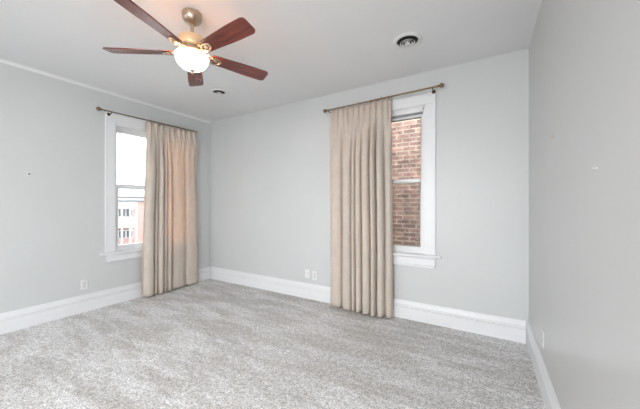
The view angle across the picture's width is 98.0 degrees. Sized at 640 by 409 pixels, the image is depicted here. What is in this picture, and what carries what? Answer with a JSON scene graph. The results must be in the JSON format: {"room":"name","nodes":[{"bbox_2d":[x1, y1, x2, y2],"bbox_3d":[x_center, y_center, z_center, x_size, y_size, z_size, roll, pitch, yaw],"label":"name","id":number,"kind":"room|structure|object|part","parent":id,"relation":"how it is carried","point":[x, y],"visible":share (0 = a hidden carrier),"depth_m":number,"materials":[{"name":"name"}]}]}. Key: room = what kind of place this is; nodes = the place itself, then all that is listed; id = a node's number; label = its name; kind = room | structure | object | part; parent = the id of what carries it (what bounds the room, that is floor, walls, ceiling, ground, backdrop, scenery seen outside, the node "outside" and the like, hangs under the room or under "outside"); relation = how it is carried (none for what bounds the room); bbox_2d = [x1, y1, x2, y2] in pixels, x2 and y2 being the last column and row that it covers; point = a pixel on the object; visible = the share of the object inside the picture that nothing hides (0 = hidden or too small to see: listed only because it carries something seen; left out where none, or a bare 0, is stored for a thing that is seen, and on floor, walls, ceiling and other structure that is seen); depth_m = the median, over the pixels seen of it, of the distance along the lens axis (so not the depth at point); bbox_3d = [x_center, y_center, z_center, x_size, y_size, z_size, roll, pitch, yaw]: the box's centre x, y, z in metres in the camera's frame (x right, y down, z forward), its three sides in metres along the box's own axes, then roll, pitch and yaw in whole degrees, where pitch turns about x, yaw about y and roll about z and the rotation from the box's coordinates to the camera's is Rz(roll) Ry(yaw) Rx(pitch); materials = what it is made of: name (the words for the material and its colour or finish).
{"room":"empty bedroom","nodes":[
{"label":"empty bedroom","id":0,"kind":"room"},
{"bbox_2d":[0,62,209,312],"bbox_3d":[-3.213,-0.079,2.885,0.240,2.717,5.171,0,0,31],"label":"wall","id":1,"kind":"structure","parent":0,"point":[52,219],"depth_m":3.11,"materials":[{"name":"paint"}]},
{"bbox_2d":[81,279,87,289],"bbox_3d":[-2.811,0.955,3.317,0.009,0.115,0.070,0,0,31],"label":"electrical outlet","id":2,"kind":"object","parent":1,"relation":"attached to","point":[84,283],"visible":1,"depth_m":3.32,"materials":[{"name":"white plastic"}]},
{"bbox_2d":[0,266,210,334],"bbox_3d":[-3.161,1.178,2.715,0.025,0.204,4.931,0,0,31],"label":"baseboard","id":3,"kind":"structure","parent":1,"relation":"attached to","point":[10,321],"depth_m":3.19,"materials":[{"name":"white paint"}]},
{"bbox_2d":[0,58,210,122],"bbox_3d":[-3.159,-1.422,2.713,0.030,0.030,4.931,0,0,31],"label":"trim","id":4,"kind":"structure","parent":1,"relation":"attached to","point":[5,61],"depth_m":3.37,"materials":[{"name":"paint"}]},
{"bbox_2d":[100,111,198,261],"bbox_3d":[-2.462,-0.225,4.081,0.287,1.905,1.357,0,0,31],"label":"window","id":5,"kind":"structure","parent":1,"relation":"in","point":[115,123],"depth_m":3.58,"materials":[{"name":"white paint"}]},
{"bbox_3d":[-2.382,-0.278,4.033,0.018,1.771,1.241,0,0,31],"label":"casing","id":6,"kind":"part","parent":5,"relation":"part of","materials":[{"name":"white paint"}]},
{"bbox_3d":[-2.433,0.170,4.063,0.035,0.882,1.003,0,0,31],"label":"sash","id":7,"kind":"part","parent":5,"relation":"part of","materials":[{"name":"white paint"}]},
{"bbox_3d":[-2.468,-0.642,4.084,0.035,0.827,1.003,0,0,31],"label":"sash","id":8,"kind":"part","parent":5,"relation":"part of","materials":[{"name":"white paint"}]},
{"bbox_2d":[96,107,196,132],"bbox_3d":[-2.363,-1.154,3.937,0.103,0.065,1.362,0,0,31],"label":"curtain rod","id":9,"kind":"object","parent":5,"relation":"attached to","point":[97,108],"visible":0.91,"depth_m":3.73,"materials":[{"name":"gold metal"}]},
{"bbox_2d":[142,120,197,296],"bbox_3d":[-2.176,0.037,4.152,0.122,2.450,0.854,0,0,31],"label":"curtain","id":10,"kind":"object","parent":9,"relation":"hanging from","point":[170,226],"visible":1,"depth_m":4.06,"materials":[{"name":"beige fabric"}]},
{"bbox_3d":[-2.389,0.622,4.037,0.117,0.028,1.357,0,0,31],"label":"sill","id":11,"kind":"part","parent":5,"relation":"part of","materials":[{"name":"white paint"}]},
{"bbox_2d":[0,0,541,121],"bbox_3d":[-1.256,-1.512,1.580,4.939,0.150,5.411,0,0,31],"label":"ceiling","id":12,"kind":"structure","parent":0,"point":[308,49],"depth_m":2.44,"materials":[{"name":"paint"}]},
{"bbox_2d":[103,0,267,85],"bbox_3d":[-0.931,-1.210,2.071,1.155,0.455,1.199,0,0,31],"label":"ceiling fan","id":13,"kind":"object","parent":12,"relation":"hanging from","point":[190,53],"visible":1,"depth_m":2.01,"materials":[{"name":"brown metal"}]},
{"bbox_3d":[-1.341,-1.142,2.074,0.480,0.009,0.130,0,14,-3],"label":"blade","id":14,"kind":"part","parent":13,"relation":"part of","materials":[{"name":"brown wood"}]},
{"bbox_3d":[-1.059,-1.142,1.730,0.130,0.009,0.480,14,4,14],"label":"blade","id":15,"kind":"part","parent":13,"relation":"part of","materials":[{"name":"brown wood"}]},
{"bbox_3d":[-0.963,-1.065,2.096,0.238,0.107,0.238,0,0,31],"label":"lamp shade","id":16,"kind":"part","parent":13,"relation":"part of","materials":[{"name":"beige glass"}]},
{"bbox_3d":[-1.101,-1.142,2.448,0.130,0.009,0.480,-15,5,-21],"label":"blade","id":17,"kind":"part","parent":13,"relation":"part of","materials":[{"name":"brown wood"}]},
{"bbox_3d":[-0.645,-1.142,1.892,0.480,0.009,0.130,0,-14,33],"label":"blade","id":18,"kind":"part","parent":13,"relation":"part of","materials":[{"name":"brown wood"}]},
{"bbox_3d":[-0.671,-1.142,2.335,0.480,0.009,0.130,0,-14,-39],"label":"blade","id":19,"kind":"part","parent":13,"relation":"part of","materials":[{"name":"brown wood"}]},
{"bbox_2d":[210,88,227,94],"bbox_3d":[-1.284,-1.421,3.541,0.210,0.032,0.210,0,0,31],"label":"ceiling vent","id":20,"kind":"object","parent":12,"relation":"in","point":[217,91],"visible":1,"depth_m":3.52,"materials":[{"name":"white plastic"}]},
{"bbox_2d":[393,32,421,48],"bbox_3d":[0.767,-1.421,2.437,0.244,0.032,0.244,0,0,31],"label":"ceiling vent","id":21,"kind":"object","parent":12,"relation":"in","point":[409,39],"visible":1,"depth_m":2.42,"materials":[{"name":"white plastic"}]},
{"bbox_2d":[0,279,544,408],"bbox_3d":[-1.256,1.355,1.580,4.939,0.150,5.411,0,0,31],"label":"floor","id":22,"kind":"structure","parent":0,"point":[208,343],"depth_m":2.30,"materials":[{"name":"carpet"}]},
{"bbox_2d":[210,48,528,325],"bbox_3d":[0.067,-0.079,3.802,4.459,2.717,0.240,0,0,31],"label":"wall","id":23,"kind":"structure","parent":0,"point":[270,167],"depth_m":2.97,"materials":[{"name":"paint"}]},
{"bbox_2d":[305,269,309,277],"bbox_3d":[-0.175,0.945,3.797,0.070,0.115,0.016,0,0,31],"label":"jack plate","id":24,"kind":"object","parent":23,"relation":"attached to","point":[307,272],"visible":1,"depth_m":3.80,"materials":[{"name":"white plastic"}]},
{"bbox_2d":[312,271,316,279],"bbox_3d":[-0.074,0.958,3.741,0.070,0.115,0.009,0,0,31],"label":"electrical outlet","id":25,"kind":"object","parent":23,"relation":"attached to","point":[314,274],"visible":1,"depth_m":3.74,"materials":[{"name":"white plastic"}]},
{"bbox_2d":[210,267,525,343],"bbox_3d":[-0.001,1.178,3.688,4.411,0.204,0.025,0,0,31],"label":"baseboard","id":26,"kind":"structure","parent":23,"relation":"attached to","point":[510,329],"depth_m":3.04,"materials":[{"name":"white paint"}]},
{"bbox_2d":[323,83,443,112],"bbox_3d":[0.672,-1.199,3.230,1.424,0.086,0.124,0,0,31],"label":"curtain rod","id":27,"kind":"object","parent":23,"relation":"attached to","point":[441,85],"visible":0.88,"depth_m":3.07,"materials":[{"name":"gold metal"}]},
{"bbox_2d":[330,97,392,317],"bbox_3d":[0.450,0.020,3.276,0.794,2.485,0.132,0,0,29],"label":"curtain","id":28,"kind":"object","parent":27,"relation":"hanging from","point":[361,197],"visible":1,"depth_m":3.24,"materials":[{"name":"beige fabric"}]},
{"bbox_2d":[391,92,440,268],"bbox_3d":[0.775,-0.256,3.342,1.282,1.876,0.287,0,0,31],"label":"window","id":29,"kind":"structure","parent":23,"relation":"in","point":[423,106],"depth_m":3.01,"materials":[{"name":"white paint"}]},
{"bbox_3d":[0.778,-0.629,3.347,0.928,0.768,0.035,0,0,31],"label":"sash","id":30,"kind":"part","parent":29,"relation":"part of","materials":[{"name":"white paint"}]},
{"bbox_3d":[0.757,0.129,3.312,0.928,0.830,0.035,0,0,31],"label":"sash","id":31,"kind":"part","parent":29,"relation":"part of","materials":[{"name":"white paint"}]},
{"bbox_3d":[0.731,0.556,3.269,1.282,0.028,0.117,0,0,31],"label":"sill","id":32,"kind":"part","parent":29,"relation":"part of","materials":[{"name":"white paint"}]},
{"bbox_2d":[529,0,639,408],"bbox_3d":[0.824,-0.079,0.481,0.240,2.717,5.171,0,0,31],"label":"wall","id":33,"kind":"structure","parent":0,"point":[584,55],"depth_m":1.11,"materials":[{"name":"paint"}]},
{"bbox_2d":[541,328,543,347],"bbox_3d":[1.533,0.920,1.915,0.009,0.115,0.070,0,0,31],"label":"electrical outlet","id":34,"kind":"object","parent":33,"relation":"attached to","point":[542,333],"visible":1,"depth_m":1.90,"materials":[{"name":"white plastic"}]},
{"bbox_2d":[526,321,560,408],"bbox_3d":[0.649,1.178,0.446,0.025,0.204,4.931,0,0,31],"label":"baseboard","id":35,"kind":"structure","parent":33,"relation":"attached to","point":[550,400],"depth_m":1.90,"materials":[{"name":"white paint"}]},
{"label":"outside","id":36,"kind":"structure","parent":0,"visible":0},
{"bbox_3d":[-21.579,6.355,41.944,140.000,0.250,170.000,0,0,31],"label":"ground","id":37,"kind":"structure","parent":36,"visible":0},
{"bbox_2d":[118,200,143,244],"bbox_3d":[-33.099,2.755,50.549,13.800,6.950,25.400,0,0,31],"label":"apartment building","id":38,"kind":"structure","parent":37,"relation":"on","point":[130,212],"depth_m":43.94,"materials":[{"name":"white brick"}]},
{"bbox_3d":[-30.181,3.380,42.353,0.200,5.700,0.200,0,0,31],"label":"porch post","id":39,"kind":"part","parent":38,"relation":"part of","materials":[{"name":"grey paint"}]},
{"bbox_3d":[-29.593,3.380,43.341,0.200,5.700,0.200,0,0,31],"label":"porch post","id":40,"kind":"part","parent":38,"relation":"part of","materials":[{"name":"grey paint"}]},
{"bbox_3d":[-29.158,3.380,44.071,0.200,5.700,0.200,0,0,31],"label":"porch post","id":41,"kind":"part","parent":38,"relation":"part of","materials":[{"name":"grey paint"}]},
{"bbox_2d":[118,187,143,199],"bbox_3d":[-45.286,0.855,66.534,10.500,10.750,36.400,0,0,31],"label":"roofed building","id":42,"kind":"structure","parent":37,"relation":"on","point":[123,193],"depth_m":61.99,"materials":[{"name":"grey paint"}]},
{"bbox_2d":[391,118,420,246],"bbox_3d":[1.488,1.555,4.846,11.200,9.350,0.450,0,0,31],"label":"neighboring house","id":43,"kind":"structure","parent":37,"relation":"on","point":[406,134],"depth_m":4.67,"materials":[{"name":"brick"}]}
]}

